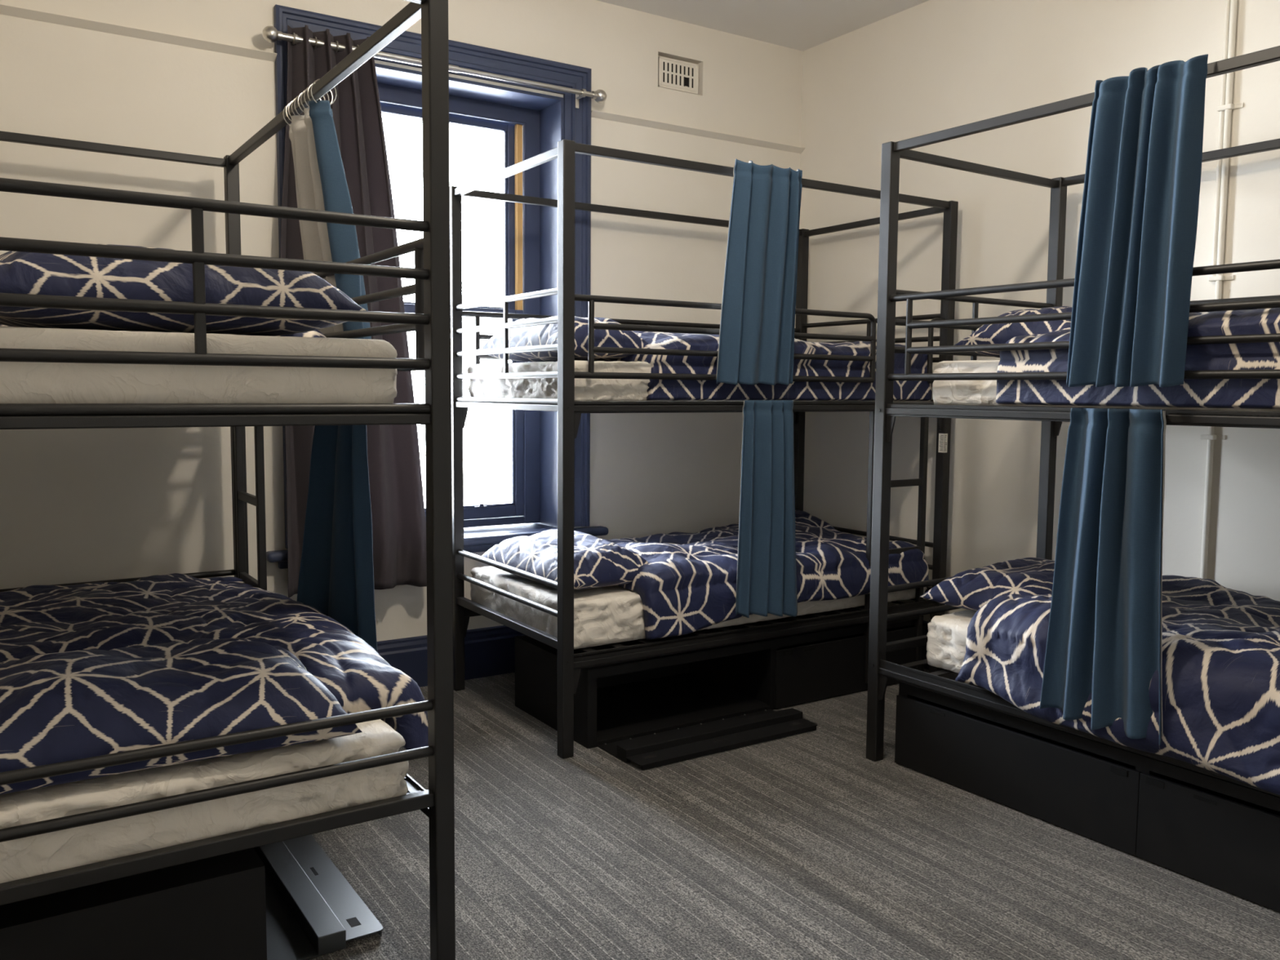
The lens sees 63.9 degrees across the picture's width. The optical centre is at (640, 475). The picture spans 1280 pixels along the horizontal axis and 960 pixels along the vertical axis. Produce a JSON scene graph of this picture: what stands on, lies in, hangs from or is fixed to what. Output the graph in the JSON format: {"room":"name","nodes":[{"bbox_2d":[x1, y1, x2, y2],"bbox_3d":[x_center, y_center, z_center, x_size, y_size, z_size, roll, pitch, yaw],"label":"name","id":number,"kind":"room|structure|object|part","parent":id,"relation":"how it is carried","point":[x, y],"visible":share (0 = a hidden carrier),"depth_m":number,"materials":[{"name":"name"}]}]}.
{"room":"dormitory","nodes":[
{"label":"dormitory","id":0,"kind":"room"},
{"bbox_2d":[0,0,802,641],"bbox_3d":[-0.984,-0.630,4.550,4.472,3.097,0.300,-3,6,-33],"label":"wall","id":1,"kind":"structure","parent":0,"point":[77,505],"depth_m":3.98,"materials":[{"name":"paint"}]},
{"bbox_2d":[0,4,276,62],"bbox_3d":[-2.025,-1.592,3.588,1.456,0.023,0.036,-3,6,-33],"label":"trim","id":2,"kind":"structure","parent":1,"relation":"attached to","point":[11,11],"depth_m":3.71,"materials":[{"name":"paint"}]},
{"bbox_2d":[262,25,606,108],"bbox_3d":[-0.801,-1.691,4.304,1.515,0.085,0.085,-3,6,-33],"label":"curtain rod","id":3,"kind":"object","parent":1,"relation":"attached to","point":[270,33],"visible":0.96,"depth_m":4.29,"materials":[{"name":"metal"}]},
{"bbox_2d":[280,25,426,597],"bbox_3d":[-1.140,-0.626,4.141,0.603,2.216,0.130,-3,6,-33],"label":"window curtain","id":4,"kind":"object","parent":3,"relation":"hanging from","point":[393,457],"visible":0.4,"depth_m":4.14,"materials":[{"name":"grey fabric"}]},
{"bbox_3d":[-1.069,-1.690,4.115,0.720,0.027,0.027,-3,6,-33],"label":"rod","id":5,"kind":"part","parent":3,"relation":"part of","materials":[{"name":"metal"}]},
{"bbox_3d":[-0.492,-1.716,4.488,0.655,0.021,0.021,-3,6,-33],"label":"rod","id":6,"kind":"part","parent":3,"relation":"part of","materials":[{"name":"metal"}]},
{"bbox_2d":[266,4,608,568],"bbox_3d":[-0.899,-0.755,4.544,1.577,2.200,0.367,-3,6,-33],"label":"window","id":7,"kind":"structure","parent":1,"relation":"in","point":[532,124],"depth_m":4.77,"materials":[{"name":"blue paint"}]},
{"bbox_3d":[-0.905,0.304,4.629,1.577,0.075,0.360,-3,6,-33],"label":"sill","id":8,"kind":"part","parent":7,"relation":"part of","materials":[{"name":"blue paint"}]},
{"bbox_3d":[-0.987,-1.191,4.648,0.962,0.920,0.035,-3,6,-33],"label":"sash","id":9,"kind":"part","parent":7,"relation":"part of","materials":[{"name":"blue paint"}]},
{"bbox_3d":[-0.968,-0.725,4.652,1.118,1.961,0.064,-3,6,-33],"label":"frame","id":10,"kind":"part","parent":7,"relation":"part of","materials":[{"name":"blue paint"}]},
{"bbox_3d":[-0.972,-0.277,4.690,0.962,0.988,0.035,-3,6,-33],"label":"sash","id":11,"kind":"part","parent":7,"relation":"part of","materials":[{"name":"blue paint"}]},
{"bbox_2d":[377,625,524,687],"bbox_3d":[-0.920,0.815,4.525,4.142,0.222,0.022,-3,6,-33],"label":"baseboard","id":12,"kind":"structure","parent":1,"relation":"attached to","point":[489,651],"depth_m":4.62,"materials":[{"name":"blue paint"}]},
{"bbox_2d":[657,56,698,94],"bbox_3d":[0.184,-1.957,5.036,0.234,0.143,0.024,-3,6,-33],"label":"air vent","id":13,"kind":"object","parent":1,"relation":"in","point":[673,74],"visible":1,"depth_m":5.02,"materials":[{"name":"paint"}]},
{"bbox_2d":[591,110,805,153],"bbox_3d":[0.318,-1.699,5.102,1.304,0.023,0.036,-3,6,-33],"label":"trim","id":14,"kind":"structure","parent":1,"relation":"attached to","point":[594,113],"depth_m":5.07,"materials":[{"name":"paint"}]},
{"bbox_2d":[596,0,928,51],"bbox_3d":[0.560,-2.027,2.062,4.472,0.120,6.035,-3,6,-33],"label":"ceiling","id":15,"kind":"structure","parent":0,"point":[802,25],"depth_m":4.91,"materials":[{"name":"paint"}]},
{"bbox_2d":[308,668,1279,959],"bbox_3d":[0.549,1.181,2.305,4.472,0.120,5.985,-3,6,-33],"label":"floor","id":16,"kind":"structure","parent":0,"point":[805,846],"depth_m":2.82,"materials":[{"name":"grey carpet"}]},
{"bbox_2d":[0,834,382,959],"bbox_3d":[-1.411,0.916,2.834,0.892,0.292,1.760,-3,6,-33],"label":"storage box","id":17,"kind":"object","parent":16,"relation":"on","point":[286,900],"visible":0.48,"depth_m":2.13,"materials":[{"name":"black metal"}]},
{"bbox_3d":[-0.938,1.053,2.675,0.288,0.045,0.765,-3,6,-33],"label":"door","id":18,"kind":"part","parent":17,"relation":"part of","materials":[{"name":"grey metal"}]},
{"bbox_2d":[0,0,455,959],"bbox_3d":[-1.375,-0.008,2.777,1.014,2.144,1.980,-3,6,-33],"label":"bunk bed","id":19,"kind":"object","parent":16,"relation":"on","point":[431,273],"visible":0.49,"depth_m":2.14,"materials":[{"name":"black metal"}]},
{"bbox_3d":[-1.901,-1.121,3.494,0.923,0.028,0.026,-3,6,-33],"label":"rail","id":20,"kind":"part","parent":19,"relation":"part of","materials":[{"name":"black metal"}]},
{"bbox_3d":[-1.913,0.385,3.618,0.925,0.023,0.023,-3,6,-33],"label":"rail","id":21,"kind":"part","parent":19,"relation":"part of","materials":[{"name":"black metal"}]},
{"bbox_2d":[0,326,397,403],"bbox_3d":[-1.388,-0.270,2.746,0.873,0.146,1.884,-3,6,-33],"label":"mattress","id":22,"kind":"object","parent":19,"relation":"on","point":[20,382],"visible":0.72,"depth_m":1.97,"materials":[{"name":"beige fabric"}]},
{"bbox_2d":[0,324,326,337],"bbox_3d":[-1.498,-0.373,2.948,0.862,0.180,1.351,-3,6,-33],"label":"duvet","id":23,"kind":"object","parent":22,"relation":"on","point":[316,333],"visible":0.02,"depth_m":2.60,"materials":[{"name":"blue fabric"}]},
{"bbox_2d":[0,244,367,336],"bbox_3d":[-1.012,-0.385,2.172,0.745,0.174,0.522,-3,6,-33],"label":"pillow","id":24,"kind":"object","parent":22,"relation":"on","point":[20,273],"visible":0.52,"depth_m":1.98,"materials":[{"name":"blue fabric"}]},
{"bbox_2d":[0,719,408,883],"bbox_3d":[-1.390,0.604,2.816,0.885,0.173,1.900,-3,6,-33],"label":"mattress","id":25,"kind":"object","parent":19,"relation":"on","point":[60,850],"visible":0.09,"depth_m":2.03,"materials":[{"name":"beige fabric"}]},
{"bbox_2d":[0,637,362,794],"bbox_3d":[-1.077,0.467,2.185,0.835,0.197,0.548,-3,6,-33],"label":"pillow","id":26,"kind":"object","parent":25,"relation":"on","point":[57,707],"visible":0.91,"depth_m":2.04,"materials":[{"name":"blue fabric"}]},
{"bbox_2d":[0,573,428,750],"bbox_3d":[-1.369,0.510,2.900,0.997,0.271,1.703,-3,6,-33],"label":"duvet","id":27,"kind":"object","parent":25,"relation":"on","point":[152,610],"visible":0.6,"depth_m":2.75,"materials":[{"name":"blue fabric"}]},
{"bbox_3d":[-0.838,-0.509,1.925,0.925,0.023,0.023,-3,6,-33],"label":"rail","id":28,"kind":"part","parent":19,"relation":"part of","materials":[{"name":"black metal"}]},
{"bbox_3d":[-0.839,-0.315,1.941,0.925,0.023,0.023,-3,6,-33],"label":"rail","id":29,"kind":"part","parent":19,"relation":"part of","materials":[{"name":"black metal"}]},
{"bbox_3d":[-0.839,-0.409,1.933,0.925,0.023,0.023,-3,6,-33],"label":"rail","id":30,"kind":"part","parent":19,"relation":"part of","materials":[{"name":"black metal"}]},
{"bbox_3d":[-0.841,-0.125,1.957,0.925,0.023,0.023,-3,6,-33],"label":"rail","id":31,"kind":"part","parent":19,"relation":"part of","materials":[{"name":"black metal"}]},
{"bbox_3d":[-0.840,-0.220,1.949,0.925,0.023,0.023,-3,6,-33],"label":"rail","id":32,"kind":"part","parent":19,"relation":"part of","materials":[{"name":"black metal"}]},
{"bbox_3d":[-0.847,0.628,2.019,0.925,0.023,0.023,-3,6,-33],"label":"rail","id":33,"kind":"part","parent":19,"relation":"part of","materials":[{"name":"black metal"}]},
{"bbox_3d":[-0.846,0.525,2.010,0.925,0.023,0.023,-3,6,-33],"label":"rail","id":34,"kind":"part","parent":19,"relation":"part of","materials":[{"name":"black metal"}]},
{"bbox_3d":[-1.506,-0.098,3.846,0.045,2.144,0.045,-3,6,-33],"label":"post","id":35,"kind":"part","parent":19,"relation":"part of","materials":[{"name":"black metal"}]},
{"bbox_3d":[-1.489,0.346,3.832,0.026,1.182,0.027,-3,6,-33],"label":"ladder rail","id":36,"kind":"part","parent":19,"relation":"part of","materials":[{"name":"black metal"}]},
{"bbox_3d":[-1.315,0.369,3.569,0.026,1.182,0.027,-3,6,-33],"label":"ladder rail","id":37,"kind":"part","parent":19,"relation":"part of","materials":[{"name":"black metal"}]},
{"bbox_3d":[-0.965,-1.078,2.955,0.026,0.030,1.892,-3,6,-33],"label":"rail","id":38,"kind":"part","parent":19,"relation":"part of","materials":[{"name":"black metal"}]},
{"bbox_2d":[282,79,371,339],"bbox_3d":[-0.867,-0.664,2.892,0.140,0.847,0.516,-3,6,-39],"label":"curtain","id":39,"kind":"object","parent":19,"relation":"hanging from","point":[321,183],"visible":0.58,"depth_m":2.80,"materials":[{"name":"fabric"}]},
{"bbox_2d":[297,425,377,652],"bbox_3d":[-0.895,0.184,3.130,0.187,0.810,0.726,-3,6,-33],"label":"curtain","id":40,"kind":"object","parent":19,"relation":"hanging from","point":[336,575],"visible":0.8,"depth_m":3.13,"materials":[{"name":"blue fabric"}]},
{"bbox_3d":[-0.852,-0.431,2.830,0.023,0.278,1.468,-3,6,-33],"label":"guard rail","id":41,"kind":"part","parent":19,"relation":"part of","materials":[{"name":"black metal"}]},
{"bbox_3d":[-0.872,-0.384,2.863,0.022,0.022,1.377,-3,6,-33],"label":"guard rail","id":42,"kind":"part","parent":19,"relation":"part of","materials":[{"name":"black metal"}]},
{"bbox_3d":[-0.871,-0.467,2.856,0.022,0.022,1.377,-3,6,-33],"label":"guard rail","id":43,"kind":"part","parent":19,"relation":"part of","materials":[{"name":"black metal"}]},
{"bbox_3d":[-0.851,-0.292,2.838,0.023,0.023,1.459,-3,6,-33],"label":"guard rail","id":44,"kind":"part","parent":19,"relation":"part of","materials":[{"name":"black metal"}]},
{"bbox_3d":[-0.834,-0.981,1.886,0.923,0.028,0.026,-3,6,-33],"label":"rail","id":45,"kind":"part","parent":19,"relation":"part of","materials":[{"name":"black metal"}]},
{"bbox_3d":[-0.439,0.043,2.238,0.045,2.144,0.045,-3,6,-33],"label":"post","id":46,"kind":"part","parent":19,"relation":"part of","materials":[{"name":"black metal"}]},
{"bbox_2d":[449,139,958,759],"bbox_3d":[0.291,-0.138,4.499,1.980,2.144,1.014,-3,6,-33],"label":"bunk bed","id":47,"kind":"object","parent":16,"relation":"on","point":[570,664],"visible":0.61,"depth_m":4.14,"materials":[{"name":"metal"}]},
{"bbox_3d":[-0.785,-0.136,4.380,0.045,2.144,0.045,-3,6,-33],"label":"post","id":48,"kind":"part","parent":47,"relation":"part of","materials":[{"name":"black metal"}]},
{"bbox_3d":[0.031,-0.625,4.867,1.734,0.022,0.022,-3,6,-33],"label":"guard rail","id":49,"kind":"part","parent":47,"relation":"part of","materials":[{"name":"black metal"}]},
{"bbox_3d":[0.030,-0.543,4.874,1.734,0.022,0.022,-3,6,-33],"label":"guard rail","id":50,"kind":"part","parent":47,"relation":"part of","materials":[{"name":"black metal"}]},
{"bbox_3d":[-0.514,-1.143,3.890,0.026,0.028,0.923,-3,6,-33],"label":"rail","id":51,"kind":"part","parent":47,"relation":"part of","materials":[{"name":"black metal"}]},
{"bbox_3d":[-0.520,-0.288,3.960,0.023,0.023,0.925,-3,6,-33],"label":"rail","id":52,"kind":"part","parent":47,"relation":"part of","materials":[{"name":"black metal"}]},
{"bbox_3d":[-0.520,-0.383,3.952,0.023,0.023,0.925,-3,6,-33],"label":"rail","id":53,"kind":"part","parent":47,"relation":"part of","materials":[{"name":"black metal"}]},
{"bbox_3d":[-0.519,-0.477,3.945,0.023,0.023,0.925,-3,6,-33],"label":"rail","id":54,"kind":"part","parent":47,"relation":"part of","materials":[{"name":"black metal"}]},
{"bbox_3d":[-0.518,-0.572,3.937,0.023,0.023,0.925,-3,6,-33],"label":"rail","id":55,"kind":"part","parent":47,"relation":"part of","materials":[{"name":"metal"}]},
{"bbox_3d":[-0.518,-0.672,3.929,0.023,0.023,0.925,-3,6,-33],"label":"rail","id":56,"kind":"part","parent":47,"relation":"part of","materials":[{"name":"black metal"}]},
{"bbox_3d":[-0.526,0.465,4.022,0.023,0.023,0.925,-3,6,-33],"label":"rail","id":57,"kind":"part","parent":47,"relation":"part of","materials":[{"name":"black metal"}]},
{"bbox_3d":[-0.525,0.363,4.014,0.023,0.023,0.925,-3,6,-33],"label":"rail","id":58,"kind":"part","parent":47,"relation":"part of","materials":[{"name":"black metal"}]},
{"bbox_3d":[-0.259,-0.065,3.572,0.045,2.144,0.045,-3,6,-33],"label":"post","id":59,"kind":"part","parent":47,"relation":"part of","materials":[{"name":"black metal"}]},
{"bbox_3d":[0.032,-0.720,4.859,1.894,0.023,0.023,-3,6,-33],"label":"guard rail","id":60,"kind":"part","parent":47,"relation":"part of","materials":[{"name":"black metal"}]},
{"bbox_3d":[0.035,-1.224,4.818,1.892,0.030,0.026,-3,6,-33],"label":"rail","id":61,"kind":"part","parent":47,"relation":"part of","materials":[{"name":"black metal"}]},
{"bbox_2d":[470,565,927,648],"bbox_3d":[0.291,0.474,4.548,1.896,0.173,0.909,-3,6,-33],"label":"mattress","id":62,"kind":"object","parent":47,"relation":"on","point":[607,615],"visible":0.16,"depth_m":3.87,"materials":[{"name":"beige fabric"}]},
{"bbox_2d":[480,528,648,589],"bbox_3d":[-0.297,0.325,4.105,0.452,0.181,0.753,-3,6,-33],"label":"pillow","id":63,"kind":"object","parent":62,"relation":"on","point":[598,562],"visible":0.69,"depth_m":3.91,"materials":[{"name":"blue fabric"}]},
{"bbox_2d":[604,509,928,639],"bbox_3d":[0.403,0.393,4.573,1.557,0.327,0.949,-3,6,-33],"label":"duvet","id":64,"kind":"object","parent":62,"relation":"on","point":[687,584],"visible":0.6,"depth_m":4.19,"materials":[{"name":"blue fabric"}]},
{"bbox_2d":[466,360,930,401],"bbox_3d":[0.295,-0.401,4.479,1.891,0.148,0.901,-3,6,-33],"label":"mattress","id":65,"kind":"object","parent":47,"relation":"on","point":[585,389],"visible":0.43,"depth_m":3.76,"materials":[{"name":"beige fabric"}]},
{"bbox_2d":[479,315,648,361],"bbox_3d":[-0.310,-0.535,4.045,0.410,0.175,0.720,-3,6,-33],"label":"pillow","id":66,"kind":"object","parent":65,"relation":"on","point":[541,335],"visible":0.53,"depth_m":3.83,"materials":[{"name":"blue fabric"}]},
{"bbox_2d":[528,330,932,400],"bbox_3d":[0.418,-0.481,4.516,1.572,0.296,0.933,-3,6,-33],"label":"duvet","id":67,"kind":"object","parent":65,"relation":"on","point":[659,389],"visible":0.54,"depth_m":4.11,"materials":[{"name":"blue fabric"}]},
{"bbox_3d":[0.372,-0.375,3.955,1.459,0.023,0.023,-3,6,-33],"label":"guard rail","id":68,"kind":"part","parent":47,"relation":"part of","materials":[{"name":"black metal"}]},
{"bbox_3d":[0.377,-0.514,3.947,1.468,0.278,0.023,-3,6,-33],"label":"guard rail","id":69,"kind":"part","parent":47,"relation":"part of","materials":[{"name":"black metal"}]},
{"bbox_3d":[0.406,-0.465,3.969,1.377,0.022,0.022,-3,6,-33],"label":"guard rail","id":70,"kind":"part","parent":47,"relation":"part of","materials":[{"name":"black metal"}]},
{"bbox_3d":[0.406,-0.548,3.963,1.377,0.022,0.022,-3,6,-33],"label":"guard rail","id":71,"kind":"part","parent":47,"relation":"part of","materials":[{"name":"black metal"}]},
{"bbox_2d":[715,158,802,385],"bbox_3d":[0.467,-0.764,3.914,0.415,0.840,0.063,-3,6,-33],"label":"curtain","id":72,"kind":"object","parent":47,"relation":"hanging from","point":[756,344],"visible":1,"depth_m":3.90,"materials":[{"name":"blue fabric"}]},
{"bbox_3d":[0.561,-1.153,4.010,1.892,0.030,0.026,-3,6,-33],"label":"rail","id":73,"kind":"part","parent":47,"relation":"part of","materials":[{"name":"black metal"}]},
{"bbox_2d":[735,400,797,617],"bbox_3d":[0.504,0.138,4.014,0.323,0.860,0.068,-3,6,-33],"label":"curtain","id":74,"kind":"object","parent":47,"relation":"hanging from","point":[766,579],"visible":1,"depth_m":4.00,"materials":[{"name":"blue fabric"}]},
{"bbox_3d":[0.839,-0.210,5.429,0.045,2.144,0.045,-3,6,-33],"label":"post","id":75,"kind":"part","parent":47,"relation":"part of","materials":[{"name":"black metal"}]},
{"bbox_3d":[0.993,0.315,4.432,0.027,1.182,0.026,-3,6,-33],"label":"ladder rail","id":76,"kind":"part","parent":47,"relation":"part of","materials":[{"name":"black metal"}]},
{"bbox_3d":[1.106,-0.746,4.978,0.023,0.023,0.925,-3,6,-33],"label":"rail","id":77,"kind":"part","parent":47,"relation":"part of","materials":[{"name":"black metal"}]},
{"bbox_3d":[1.110,-1.217,4.939,0.026,0.028,0.923,-3,6,-33],"label":"rail","id":78,"kind":"part","parent":47,"relation":"part of","materials":[{"name":"black metal"}]},
{"bbox_3d":[1.098,0.288,5.064,0.023,0.023,0.925,-3,6,-33],"label":"rail","id":79,"kind":"part","parent":47,"relation":"part of","materials":[{"name":"black metal"}]},
{"bbox_3d":[1.105,-0.646,4.987,0.023,0.023,0.925,-3,6,-33],"label":"rail","id":80,"kind":"part","parent":47,"relation":"part of","materials":[{"name":"black metal"}]},
{"bbox_3d":[1.259,0.303,4.604,0.027,1.182,0.026,-3,6,-33],"label":"ladder rail","id":81,"kind":"part","parent":47,"relation":"part of","materials":[{"name":"black metal"}]},
{"bbox_3d":[1.098,0.391,5.072,0.023,0.023,0.925,-3,6,-33],"label":"rail","id":82,"kind":"part","parent":47,"relation":"part of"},
{"bbox_3d":[1.105,-0.552,4.994,0.023,0.023,0.925,-3,6,-33],"label":"rail","id":83,"kind":"part","parent":47,"relation":"part of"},
{"bbox_3d":[1.310,-0.557,4.550,0.096,0.278,0.023,-3,6,-33],"label":"guard handle","id":84,"kind":"part","parent":47,"relation":"part of","materials":[{"name":"black metal"}]},
{"bbox_2d":[939,435,946,450],"bbox_3d":[1.357,-0.144,4.598,0.033,0.070,0.015,2,5,20],"label":"print","id":85,"kind":"object","parent":47,"relation":"attached to","point":[943,438],"depth_m":4.60},
{"bbox_3d":[1.365,-0.140,4.622,0.045,2.144,0.045,-3,6,-33],"label":"post","id":86,"kind":"part","parent":47,"relation":"part of","materials":[{"name":"black metal"}]},
{"bbox_2d":[515,605,924,769],"bbox_3d":[0.464,0.807,4.331,1.760,0.292,0.892,-3,6,-33],"label":"storage box","id":87,"kind":"object","parent":16,"relation":"on","point":[657,711],"visible":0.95,"depth_m":4.18,"materials":[{"name":"black laminate"}]},
{"bbox_3d":[0.267,0.965,3.855,0.820,0.045,0.288,-3,6,-33],"label":"door","id":88,"kind":"part","parent":87,"relation":"part of","materials":[{"name":"black laminate"}]},
{"bbox_3d":[0.921,0.821,4.436,0.878,0.241,0.013,-3,6,-33],"label":"door","id":89,"kind":"part","parent":87,"relation":"part of","materials":[{"name":"black laminate"}]},
{"bbox_2d":[866,45,1279,796],"bbox_3d":[1.788,-0.007,3.048,1.014,2.144,1.980,-3,6,-35],"label":"bunk bed","id":90,"kind":"object","parent":16,"relation":"on","point":[879,669],"visible":0.46,"depth_m":3.47,"materials":[{"name":"black metal"}]},
{"bbox_3d":[0.842,-0.057,3.567,0.045,2.144,0.045,-3,6,-35],"label":"post","id":91,"kind":"part","parent":90,"relation":"part of","materials":[{"name":"black metal"}]},
{"bbox_3d":[1.235,0.387,3.879,0.925,0.023,0.023,-3,6,-35],"label":"rail","id":92,"kind":"part","parent":90,"relation":"part of","materials":[{"name":"black metal"}]},
{"bbox_3d":[1.235,0.490,3.888,0.925,0.023,0.023,-3,6,-35],"label":"rail","id":93,"kind":"part","parent":90,"relation":"part of","materials":[{"name":"black metal"}]},
{"bbox_3d":[1.240,-0.263,3.825,0.925,0.023,0.023,-3,6,-35],"label":"rail","id":94,"kind":"part","parent":90,"relation":"part of","materials":[{"name":"black metal"}]},
{"bbox_3d":[1.242,-0.548,3.802,0.925,0.023,0.023,-3,6,-35],"label":"rail","id":95,"kind":"part","parent":90,"relation":"part of","materials":[{"name":"black metal"}]},
{"bbox_3d":[1.242,-0.453,3.810,0.925,0.023,0.023,-3,6,-35],"label":"rail","id":96,"kind":"part","parent":90,"relation":"part of","materials":[{"name":"black metal"}]},
{"bbox_2d":[926,609,976,673],"bbox_3d":[1.820,0.609,3.052,0.882,0.173,1.772,-3,6,-35],"label":"mattress","id":97,"kind":"object","parent":90,"relation":"on","point":[947,633],"visible":0.11,"depth_m":3.46,"materials":[{"name":"beige fabric"}]},
{"bbox_2d":[919,557,1054,611],"bbox_3d":[1.406,0.381,3.622,0.740,0.172,0.460,-3,6,-37],"label":"pillow","id":98,"kind":"object","parent":97,"relation":"on","point":[973,588],"visible":0.46,"depth_m":3.48,"materials":[{"name":"blue fabric"}]},
{"bbox_2d":[955,575,1279,795],"bbox_3d":[1.815,0.574,2.922,1.017,0.353,1.514,-3,6,-35],"label":"duvet","id":99,"kind":"object","parent":97,"relation":"on","point":[1220,670],"visible":0.59,"depth_m":2.74,"materials":[{"name":"blue fabric"}]},
{"bbox_3d":[1.243,-0.647,3.794,0.925,0.023,0.023,-3,6,-35],"label":"rail","id":100,"kind":"part","parent":90,"relation":"part of","materials":[{"name":"black metal"}]},
{"bbox_3d":[1.247,-1.119,3.755,0.923,0.028,0.026,-3,6,-35],"label":"rail","id":101,"kind":"part","parent":90,"relation":"part of","materials":[{"name":"black metal"}]},
{"bbox_3d":[1.636,-0.096,4.115,0.045,2.144,0.045,-3,6,-35],"label":"post","id":102,"kind":"part","parent":90,"relation":"part of","materials":[{"name":"black metal"}]},
{"bbox_3d":[1.271,-0.284,2.929,0.023,0.023,1.459,-3,6,-35],"label":"guard rail","id":103,"kind":"part","parent":90,"relation":"part of","materials":[{"name":"black metal"}]},
{"bbox_3d":[1.275,-0.422,2.914,0.023,0.278,1.468,-3,6,-35],"label":"guard rail","id":104,"kind":"part","parent":90,"relation":"part of","materials":[{"name":"black metal"}]},
{"bbox_3d":[1.401,-1.038,2.688,0.026,0.030,1.892,-3,6,-35],"label":"rail","id":105,"kind":"part","parent":90,"relation":"part of","materials":[{"name":"black metal"}]},
{"bbox_3d":[1.294,-0.370,2.890,0.022,0.022,1.377,-3,6,-35],"label":"guard rail","id":106,"kind":"part","parent":90,"relation":"part of","materials":[{"name":"black metal"}]},
{"bbox_3d":[1.294,-0.452,2.883,0.022,0.022,1.377,-3,6,-35],"label":"guard rail","id":107,"kind":"part","parent":90,"relation":"part of","materials":[{"name":"black metal"}]},
{"bbox_2d":[1039,408,1166,744],"bbox_3d":[1.287,0.256,2.801,0.140,0.872,0.358,-3,6,-32],"label":"curtain","id":108,"kind":"object","parent":90,"relation":"hanging from","point":[1105,619],"visible":1,"depth_m":2.80,"materials":[{"name":"blue fabric"}]},
{"bbox_2d":[932,360,1279,411],"bbox_3d":[1.826,-0.264,2.970,0.900,0.147,1.762,-3,6,-35],"label":"mattress","id":109,"kind":"object","parent":90,"relation":"on","point":[971,393],"visible":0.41,"depth_m":3.29,"materials":[{"name":"beige fabric"}]},
{"bbox_2d":[954,306,1072,357],"bbox_3d":[1.472,-0.483,3.500,0.720,0.188,0.430,-3,6,-37],"label":"pillow","id":110,"kind":"object","parent":109,"relation":"on","point":[988,334],"visible":0.19,"depth_m":3.33,"materials":[{"name":"blue fabric"}]},
{"bbox_2d":[995,307,1279,408],"bbox_3d":[1.867,-0.336,2.848,0.943,0.299,1.458,-3,6,-35],"label":"duvet","id":111,"kind":"object","parent":109,"relation":"on","point":[1251,393],"visible":0.43,"depth_m":2.69,"materials":[{"name":"blue fabric"}]},
{"bbox_2d":[1066,53,1208,386],"bbox_3d":[1.306,-0.655,2.736,0.084,0.839,0.335,-3,6,-33],"label":"curtain","id":112,"kind":"object","parent":90,"relation":"hanging from","point":[1137,234],"visible":1,"depth_m":2.70,"materials":[{"name":"blue fabric"}]},
{"bbox_3d":[2.195,-1.077,3.236,0.026,0.030,1.892,-3,6,-35],"label":"rail","id":113,"kind":"part","parent":90,"relation":"part of","materials":[{"name":"black metal"}]},
{"bbox_3d":[2.191,-0.573,3.278,0.023,0.023,1.894,-3,6,-35],"label":"guard rail","id":114,"kind":"part","parent":90,"relation":"part of","materials":[{"name":"black metal"}]},
{"bbox_2d":[894,672,1279,911],"bbox_3d":[1.647,0.921,3.051,0.616,0.292,1.760,-3,6,-35],"label":"storage box","id":115,"kind":"object","parent":16,"relation":"on","point":[1224,835],"visible":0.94,"depth_m":2.98,"materials":[{"name":"black laminate"}]},
{"bbox_3d":[1.150,0.921,3.243,0.013,0.241,0.878,-3,6,-35],"label":"door","id":116,"kind":"part","parent":115,"relation":"part of","materials":[{"name":"black laminate"}]},
{"bbox_3d":[1.651,0.984,2.522,0.013,0.241,0.878,-3,6,-35],"label":"door","id":117,"kind":"part","parent":115,"relation":"part of","materials":[{"name":"black laminate"}]},
{"bbox_2d":[799,0,1279,622],"bbox_3d":[2.456,-0.494,3.220,0.150,3.097,5.685,-3,6,-33],"label":"wall","id":118,"kind":"structure","parent":0,"point":[931,66],"depth_m":4.43,"materials":[{"name":"paint"}]},
{"bbox_2d":[923,620,944,669],"bbox_3d":[2.324,0.935,3.367,0.022,0.222,5.505,-3,6,-33],"label":"baseboard","id":119,"kind":"structure","parent":118,"relation":"attached to","point":[926,666],"depth_m":4.85,"materials":[{"name":"blue paint"}]},
{"bbox_2d":[1200,0,1243,578],"bbox_3d":[2.063,-0.538,3.663,0.026,3.067,0.079,-3,6,-33],"label":"conduit pipe","id":120,"kind":"object","parent":118,"relation":"attached to","point":[1226,106],"visible":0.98,"depth_m":3.63,"materials":[{"name":"metal"}]},
{"label":"outside","id":121,"kind":"structure","parent":0,"visible":0},
{"bbox_2d":[419,448,511,507],"bbox_3d":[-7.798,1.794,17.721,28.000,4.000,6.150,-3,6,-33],"label":"window pane","id":122,"kind":"structure","parent":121,"point":[486,473],"depth_m":17.49,"materials":[{"name":"glass"}]}
]}

